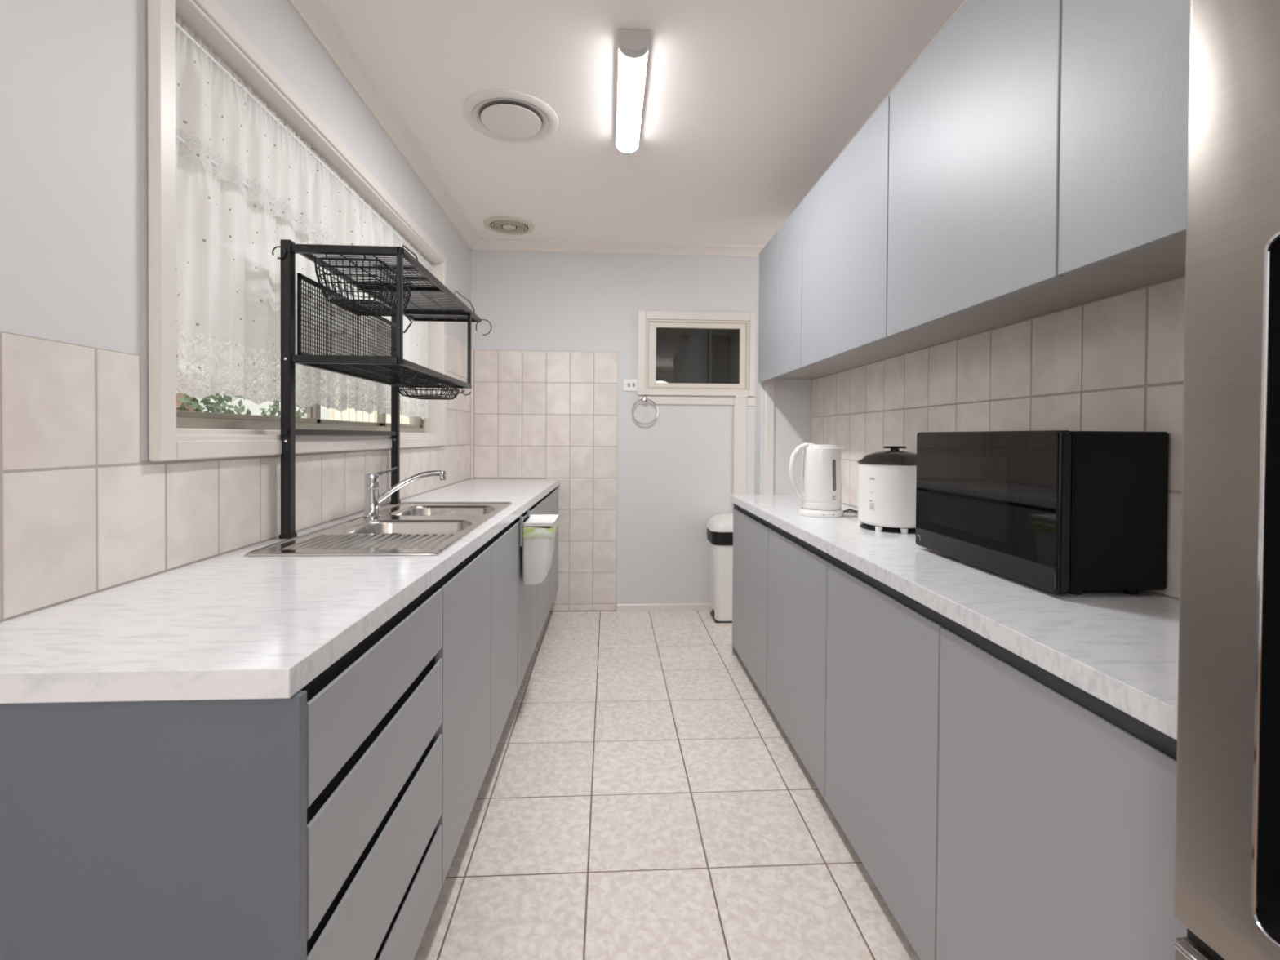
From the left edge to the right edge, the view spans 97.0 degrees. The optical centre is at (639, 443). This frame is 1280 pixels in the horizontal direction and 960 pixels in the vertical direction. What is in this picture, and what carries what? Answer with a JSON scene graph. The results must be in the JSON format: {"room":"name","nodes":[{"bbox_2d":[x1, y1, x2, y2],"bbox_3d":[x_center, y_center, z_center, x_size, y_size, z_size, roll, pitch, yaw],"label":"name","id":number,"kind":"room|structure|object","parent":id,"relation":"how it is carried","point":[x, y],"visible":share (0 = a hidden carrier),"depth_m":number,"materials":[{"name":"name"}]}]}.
{"room":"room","nodes":[
{"label":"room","id":0,"kind":"room"},
{"bbox_2d":[0,0,471,622],"bbox_3d":[-1.102,-0.081,1.857,0.166,2.470,4.432,0,1,-3],"label":"wall","id":1,"kind":"structure","parent":0,"point":[85,510],"depth_m":1.03,"materials":[{"name":"white paint"}]},
{"bbox_2d":[146,0,446,461],"bbox_3d":[-1.098,-0.498,2.116,0.178,1.042,1.996,0,1,-3],"label":"window","id":2,"kind":"structure","parent":1,"relation":"in","point":[174,434],"depth_m":1.35,"materials":[{"name":"white wood"}]},
{"bbox_2d":[175,128,428,418],"bbox_3d":[-1.084,-0.420,2.113,0.050,0.614,1.882,0,1,-3],"label":"cafe curtain","id":3,"kind":"object","parent":2,"relation":"hanging from","point":[228,289],"visible":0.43,"depth_m":1.48,"materials":[{"name":"white fabric"}]},
{"bbox_2d":[174,14,432,316],"bbox_3d":[-1.069,-0.803,2.109,0.048,0.312,1.882,0,1,-3],"label":"valance curtain","id":4,"kind":"object","parent":2,"relation":"hanging from","point":[218,114],"visible":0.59,"depth_m":1.54,"materials":[{"name":"white fabric"}]},
{"bbox_2d":[287,0,479,249],"bbox_3d":[-0.970,-1.287,1.700,0.076,0.052,4.134,0,1,-3],"label":"trim","id":5,"kind":"structure","parent":1,"relation":"attached to","point":[317,15],"depth_m":2.12,"materials":[{"name":"beige paint"}]},
{"bbox_2d":[471,249,759,611],"bbox_3d":[0.326,-0.095,3.916,3.315,2.470,0.122,0,1,-3],"label":"wall","id":6,"kind":"structure","parent":0,"point":[545,371],"depth_m":3.83,"materials":[{"name":"white paint"}]},
{"bbox_2d":[470,348,473,478],"bbox_3d":[-1.117,-0.197,3.767,0.017,0.863,0.014,0,1,-3],"label":"trim","id":7,"kind":"structure","parent":6,"relation":"attached to","point":[472,349],"depth_m":3.76,"materials":[{"name":"tile"}]},
{"bbox_2d":[616,351,618,611],"bbox_3d":[-0.154,0.259,3.832,0.006,1.757,0.005,0,1,-3],"label":"trim","id":8,"kind":"structure","parent":6,"relation":"attached to","point":[618,352],"depth_m":3.83,"materials":[{"name":"tile"}]},
{"bbox_2d":[471,238,764,257],"bbox_3d":[0.337,-1.303,3.805,2.920,0.052,0.076,0,1,-3],"label":"trim","id":9,"kind":"structure","parent":6,"relation":"attached to","point":[486,244],"depth_m":3.78,"materials":[{"name":"beige paint"}]},
{"bbox_2d":[623,378,637,391],"bbox_3d":[-0.059,-0.394,3.825,0.106,0.081,0.015,0,1,-3],"label":"light switch","id":10,"kind":"object","parent":6,"relation":"attached to","point":[628,384],"visible":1,"depth_m":3.82,"materials":[{"name":"white plastic"}]},
{"bbox_2d":[631,395,657,425],"bbox_3d":[0.033,-0.224,3.813,0.178,0.199,0.052,0,1,-3],"label":"towel ring","id":11,"kind":"object","parent":6,"relation":"attached to","point":[644,399],"visible":1,"depth_m":3.80,"materials":[{"name":"silver metal"}]},
{"bbox_2d":[617,603,711,611],"bbox_3d":[0.221,1.116,3.859,0.757,0.048,0.014,0,1,-3],"label":"baseboard","id":12,"kind":"structure","parent":6,"relation":"attached to","point":[634,606],"depth_m":3.85,"materials":[{"name":"white wood"}]},
{"bbox_2d":[638,395,733,404],"bbox_3d":[0.315,-0.290,3.847,0.652,0.053,0.014,0,1,-3],"label":"trim","id":13,"kind":"structure","parent":6,"relation":"attached to","point":[657,400],"depth_m":3.84,"materials":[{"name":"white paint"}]},
{"bbox_2d":[637,310,755,396],"bbox_3d":[0.370,-0.544,4.114,0.806,0.704,0.562,0,1,-3],"label":"window","id":14,"kind":"structure","parent":6,"relation":"in","point":[708,359],"depth_m":3.87,"materials":[{"name":"white wood"}]},
{"bbox_2d":[732,397,746,513],"bbox_3d":[0.680,0.414,3.874,0.090,1.457,0.018,0,1,-3],"label":"trim","id":15,"kind":"structure","parent":6,"relation":"attached to","point":[740,417],"depth_m":3.86,"materials":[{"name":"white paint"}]},
{"bbox_2d":[734,395,746,398],"bbox_3d":[0.690,-0.318,3.861,0.082,0.018,0.016,0,1,-3],"label":"trim","id":16,"kind":"structure","parent":6,"relation":"attached to","point":[735,397],"depth_m":3.85,"materials":[{"name":"white wood"}]},
{"bbox_2d":[746,397,755,405],"bbox_3d":[0.760,-0.285,3.873,0.056,0.057,0.012,0,1,-3],"label":"trim","id":17,"kind":"structure","parent":6,"relation":"attached to","point":[750,401],"depth_m":3.87,"materials":[{"name":"white wood"}]},
{"bbox_2d":[325,0,964,245],"bbox_3d":[-0.096,-1.338,0.080,6.000,0.100,7.704,0,1,-3],"label":"ceiling","id":18,"kind":"structure","parent":0,"point":[748,104],"depth_m":2.11,"materials":[{"name":"white paint"}]},
{"bbox_2d":[484,215,533,235],"bbox_3d":[-0.798,-1.324,3.455,0.300,0.017,0.300,0,1,-3],"label":"ceiling vent","id":19,"kind":"object","parent":18,"relation":"in","point":[503,224],"visible":1,"depth_m":3.42,"materials":[{"name":"beige plastic"}]},
{"bbox_2d":[462,88,558,143],"bbox_3d":[-0.520,-1.306,2.289,0.376,0.022,0.376,0,1,-3],"label":"ceiling vent","id":20,"kind":"object","parent":18,"relation":"in","point":[510,116],"visible":1,"depth_m":2.25,"materials":[{"name":"white plastic"}]},
{"bbox_2d":[615,28,649,154],"bbox_3d":[-0.037,-1.278,2.117,0.101,0.066,0.662,0,1,-3],"label":"light","id":21,"kind":"object","parent":18,"relation":"attached to","point":[633,44],"visible":1,"depth_m":1.99,"materials":[{"name":"grey plastic"}]},
{"bbox_2d":[413,610,919,959],"bbox_3d":[-0.114,1.242,0.111,6.000,0.120,7.704,0,1,-3],"label":"floor","id":22,"kind":"structure","parent":0,"point":[641,796],"depth_m":1.71,"materials":[{"name":"beige tile"}]},
{"bbox_2d":[0,583,442,959],"bbox_3d":[-0.700,0.738,0.983,0.536,0.858,0.578,0,1,-3],"label":"base cabinet","id":23,"kind":"object","parent":22,"relation":"on","point":[301,826],"visible":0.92,"depth_m":0.70,"materials":[{"name":"grey laminate"}]},
{"bbox_2d":[0,478,559,703],"bbox_3d":[-0.747,0.274,2.238,0.590,0.038,3.118,0,1,-3],"label":"countertop","id":24,"kind":"structure","parent":23,"relation":"on","point":[232,625],"depth_m":0.86,"materials":[{"name":"stone"}]},
{"bbox_2d":[244,502,511,556],"bbox_3d":[-0.735,0.332,1.860,0.450,0.160,1.046,0,1,-3],"label":"sink","id":25,"kind":"object","parent":24,"relation":"in","point":[404,528],"visible":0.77,"depth_m":1.63,"materials":[{"name":"silver metal"}]},
{"bbox_2d":[271,239,492,538],"bbox_3d":[-0.834,-0.166,2.040,0.392,0.845,0.980,0,1,-3],"label":"dish drying rack","id":26,"kind":"object","parent":24,"relation":"on","point":[392,370],"visible":0.88,"depth_m":1.70,"materials":[{"name":"black metal"}]},
{"bbox_2d":[314,253,411,316],"bbox_3d":[-0.836,-0.482,1.726,0.191,0.140,0.286,0,1,-3],"label":"wire basket","id":27,"kind":"object","parent":26,"relation":"hanging from","point":[370,308],"visible":0.9,"depth_m":1.67,"materials":[{"name":"black metal"}]},
{"bbox_2d":[395,378,459,399],"bbox_3d":[-0.817,-0.211,2.186,0.176,0.071,0.276,0,1,-3],"label":"basket","id":28,"kind":"object","parent":26,"relation":"hanging from","point":[428,397],"visible":0.92,"depth_m":2.13,"materials":[{"name":"black metal"}]},
{"bbox_2d":[363,466,446,518],"bbox_3d":[-0.819,0.168,1.978,0.268,0.173,0.058,0,1,-21],"label":"mixer tap","id":29,"kind":"object","parent":24,"relation":"on","point":[373,500],"visible":1,"depth_m":1.93,"materials":[{"name":"silver metal"}]},
{"bbox_2d":[433,543,491,886],"bbox_3d":[-0.726,0.732,1.516,0.544,0.858,0.490,0,1,-3],"label":"base cabinet","id":30,"kind":"object","parent":22,"relation":"on","point":[464,728],"visible":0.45,"depth_m":1.47,"materials":[{"name":"grey laminate"}]},
{"bbox_2d":[484,521,517,760],"bbox_3d":[-0.750,0.726,2.001,0.551,0.858,0.480,0,1,-3],"label":"base cabinet","id":31,"kind":"object","parent":22,"relation":"on","point":[504,566],"visible":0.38,"depth_m":1.97,"materials":[{"name":"grey laminate"}]},
{"bbox_2d":[513,506,537,693],"bbox_3d":[-0.773,0.720,2.505,0.559,0.858,0.530,0,1,-3],"label":"base cabinet","id":32,"kind":"object","parent":22,"relation":"on","point":[526,593],"visible":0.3,"depth_m":2.42,"materials":[{"name":"grey laminate"}]},
{"bbox_2d":[518,510,559,584],"bbox_3d":[-0.435,0.434,2.390,0.164,0.280,0.243,0,1,-3],"label":"caddy","id":33,"kind":"object","parent":32,"relation":"hanging from","point":[537,531],"visible":0.98,"depth_m":2.29,"materials":[{"name":"white plastic"}]},
{"bbox_2d":[533,495,549,643],"bbox_3d":[-0.798,0.713,3.024,0.567,0.858,0.510,0,1,-3],"label":"base cabinet","id":34,"kind":"object","parent":22,"relation":"on","point":[543,505],"visible":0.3,"depth_m":3.01,"materials":[{"name":"grey laminate"}]},
{"bbox_2d":[546,487,558,612],"bbox_3d":[-0.823,0.707,3.531,0.575,0.858,0.505,0,1,-3],"label":"base cabinet","id":35,"kind":"object","parent":22,"relation":"on","point":[553,495],"visible":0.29,"depth_m":3.56,"materials":[{"name":"grey laminate"}]},
{"bbox_2d":[706,513,733,622],"bbox_3d":[0.605,0.804,3.709,0.322,0.680,0.272,0,1,-3],"label":"pedal bin","id":36,"kind":"object","parent":22,"relation":"on","point":[719,526],"visible":0.51,"depth_m":3.60,"materials":[{"name":"white plastic"}]},
{"bbox_2d":[732,503,773,701],"bbox_3d":[0.732,0.739,2.756,0.422,0.835,0.685,0,1,-3],"label":"base cabinet","id":37,"kind":"object","parent":22,"relation":"on","point":[750,531],"visible":0.37,"depth_m":2.68,"materials":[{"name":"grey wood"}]},
{"bbox_2d":[728,494,1179,740],"bbox_3d":[0.779,0.312,1.865,0.449,0.038,2.460,0,1,-3],"label":"countertop","id":38,"kind":"structure","parent":37,"relation":"on","point":[1120,648],"depth_m":1.03,"materials":[{"name":"stone"}]},
{"bbox_2d":[789,442,844,517],"bbox_3d":[0.718,0.142,2.287,0.198,0.290,0.172,1,1,26],"label":"kettle","id":39,"kind":"object","parent":38,"relation":"on","point":[820,471],"visible":1,"depth_m":2.22,"materials":[{"name":"white plastic"}]},
{"bbox_2d":[843,508,857,512],"bbox_3d":[0.902,0.279,2.299,0.148,0.018,0.029,1,1,22],"label":"power cord","id":40,"kind":"object","parent":38,"relation":"on","point":[849,509],"visible":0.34,"depth_m":2.32,"materials":[{"name":"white plastic"}]},
{"bbox_2d":[845,511,857,515],"bbox_3d":[0.910,0.277,2.192,0.037,0.021,0.234,0,1,-37],"label":"power cord","id":41,"kind":"object","parent":38,"relation":"on","point":[846,512],"visible":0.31,"depth_m":2.26,"materials":[{"name":"grey plastic"}]},
{"bbox_2d":[857,445,916,533],"bbox_3d":[0.878,0.151,1.954,0.242,0.283,0.242,0,1,-3],"label":"rice cooker","id":42,"kind":"object","parent":38,"relation":"on","point":[886,479],"visible":0.77,"depth_m":1.86,"materials":[{"name":"white plastic"}]},
{"bbox_2d":[915,430,1168,595],"bbox_3d":[0.909,0.136,1.354,0.236,0.328,0.504,0,1,-3],"label":"microwave","id":43,"kind":"object","parent":38,"relation":"on","point":[1073,513],"visible":1,"depth_m":1.11,"materials":[{"name":"black"}]},
{"bbox_2d":[766,524,834,799],"bbox_3d":[0.769,0.747,2.091,0.422,0.835,0.647,0,1,-3],"label":"base cabinet","id":44,"kind":"object","parent":22,"relation":"on","point":[797,570],"visible":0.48,"depth_m":2.00,"materials":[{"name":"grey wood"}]},
{"bbox_2d":[825,557,950,959],"bbox_3d":[0.804,0.754,1.470,0.422,0.835,0.596,0,1,-3],"label":"base cabinet","id":45,"kind":"object","parent":22,"relation":"on","point":[883,655],"visible":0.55,"depth_m":1.37,"materials":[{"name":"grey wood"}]},
{"bbox_2d":[936,619,1187,959],"bbox_3d":[0.835,0.761,0.915,0.422,0.835,0.516,0,1,-3],"label":"base cabinet","id":46,"kind":"object","parent":22,"relation":"on","point":[1056,803],"visible":0.5,"depth_m":0.88,"materials":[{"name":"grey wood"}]},
{"bbox_2d":[1173,0,1279,959],"bbox_3d":[0.821,0.287,0.237,0.518,1.800,0.715,0,1,-3],"label":"fridge","id":47,"kind":"object","parent":22,"relation":"on","point":[1227,889],"visible":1,"depth_m":0.53,"materials":[{"name":"grey metal"}]},
{"bbox_2d":[773,378,812,494],"bbox_3d":[0.811,0.059,3.154,0.250,2.186,0.114,0,1,-3],"label":"wall","id":48,"kind":"structure","parent":0,"point":[793,397],"depth_m":3.10,"materials":[{"name":"white paint"}]},
{"bbox_2d":[754,272,765,494],"bbox_3d":[0.670,0.101,3.142,0.036,2.100,0.124,0,1,-3],"label":"trim","id":49,"kind":"structure","parent":48,"relation":"attached to","point":[760,388],"depth_m":3.12,"materials":[{"name":"white paint"}]},
{"bbox_2d":[764,378,774,494],"bbox_3d":[0.705,0.102,3.084,0.048,2.100,0.014,0,1,-3],"label":"trim","id":50,"kind":"structure","parent":48,"relation":"attached to","point":[770,384],"depth_m":3.08,"materials":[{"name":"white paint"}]},
{"bbox_2d":[758,230,836,382],"bbox_3d":[0.803,-0.679,2.913,0.298,0.705,0.347,0,1,-3],"label":"upper cabinet","id":51,"kind":"object","parent":48,"relation":"attached to","point":[768,255],"visible":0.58,"depth_m":2.89,"materials":[{"name":"grey"}]},
{"bbox_2d":[811,275,1185,600],"bbox_3d":[1.097,-0.061,1.492,0.140,2.470,3.460,0,1,-3],"label":"wall","id":52,"kind":"structure","parent":0,"point":[1115,362],"depth_m":1.46,"materials":[{"name":"beige tile"}]},
{"bbox_2d":[777,200,868,376],"bbox_3d":[0.822,-0.674,2.569,0.298,0.705,0.340,0,1,-3],"label":"upper cabinet","id":53,"kind":"object","parent":52,"relation":"attached to","point":[790,233],"visible":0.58,"depth_m":2.54,"materials":[{"name":"grey"}]},
{"bbox_2d":[800,0,966,203],"bbox_3d":[1.003,-1.270,1.415,0.076,0.052,3.346,0,1,-3],"label":"trim","id":54,"kind":"structure","parent":52,"relation":"attached to","point":[964,2],"depth_m":2.06,"materials":[{"name":"beige paint"}]},
{"bbox_2d":[800,95,982,367],"bbox_3d":[0.852,-0.668,2.030,0.298,0.705,0.737,0,1,-3],"label":"upper cabinet","id":55,"kind":"object","parent":52,"relation":"attached to","point":[845,215],"visible":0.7,"depth_m":1.92,"materials":[{"name":"grey laminate"}]},
{"bbox_2d":[886,0,1185,337],"bbox_3d":[0.890,-0.659,1.347,0.298,0.705,0.630,0,1,-3],"label":"upper cabinet","id":56,"kind":"object","parent":52,"relation":"attached to","point":[975,124],"visible":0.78,"depth_m":1.25,"materials":[{"name":"grey laminate"}]},
{"bbox_2d":[1057,0,1190,275],"bbox_3d":[0.919,-0.653,0.816,0.298,0.705,0.431,0,1,-3],"label":"upper cabinet","id":57,"kind":"object","parent":52,"relation":"attached to","point":[1124,100],"visible":0.68,"depth_m":0.90,"materials":[{"name":"grey laminate"}]},
{"label":"outside","id":58,"kind":"structure","parent":0,"visible":0},
{"bbox_3d":[-8.096,1.564,9.585,12.919,0.100,24.000,0,1,-3],"label":"ground","id":59,"kind":"structure","parent":58,"visible":0},
{"bbox_2d":[176,393,195,411],"bbox_3d":[-5.796,0.172,6.040,1.300,2.800,1.500,0,1,-3],"label":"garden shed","id":60,"kind":"object","parent":59,"relation":"on","point":[178,395],"visible":0.02,"depth_m":6.50,"materials":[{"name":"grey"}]},
{"bbox_2d":[176,393,251,414],"bbox_3d":[-3.363,0.541,4.425,0.879,2.134,0.874,0,1,-3],"label":"shrub","id":61,"kind":"object","parent":59,"relation":"on","point":[210,406],"visible":0.06,"depth_m":4.39,"materials":[{"name":"green plant"}]},
{"bbox_2d":[196,394,332,419],"bbox_3d":[-7.140,-0.880,9.609,0.300,4.800,16.000,0,1,-3],"label":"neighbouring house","id":62,"kind":"structure","parent":59,"relation":"on","point":[326,414],"depth_m":10.47,"materials":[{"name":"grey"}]},
{"bbox_2d":[259,400,306,417],"bbox_3d":[-4.396,0.467,6.961,1.034,2.207,1.037,0,1,-3],"label":"shrub","id":63,"kind":"object","parent":59,"relation":"on","point":[299,414],"visible":0.02,"depth_m":6.86,"materials":[{"name":"green plant"}]},
{"bbox_2d":[332,408,408,424],"bbox_3d":[-3.794,0.416,9.009,0.070,2.270,4.400,0,1,-3],"label":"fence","id":64,"kind":"object","parent":59,"relation":"on","point":[348,415],"visible":0.02,"depth_m":7.49,"materials":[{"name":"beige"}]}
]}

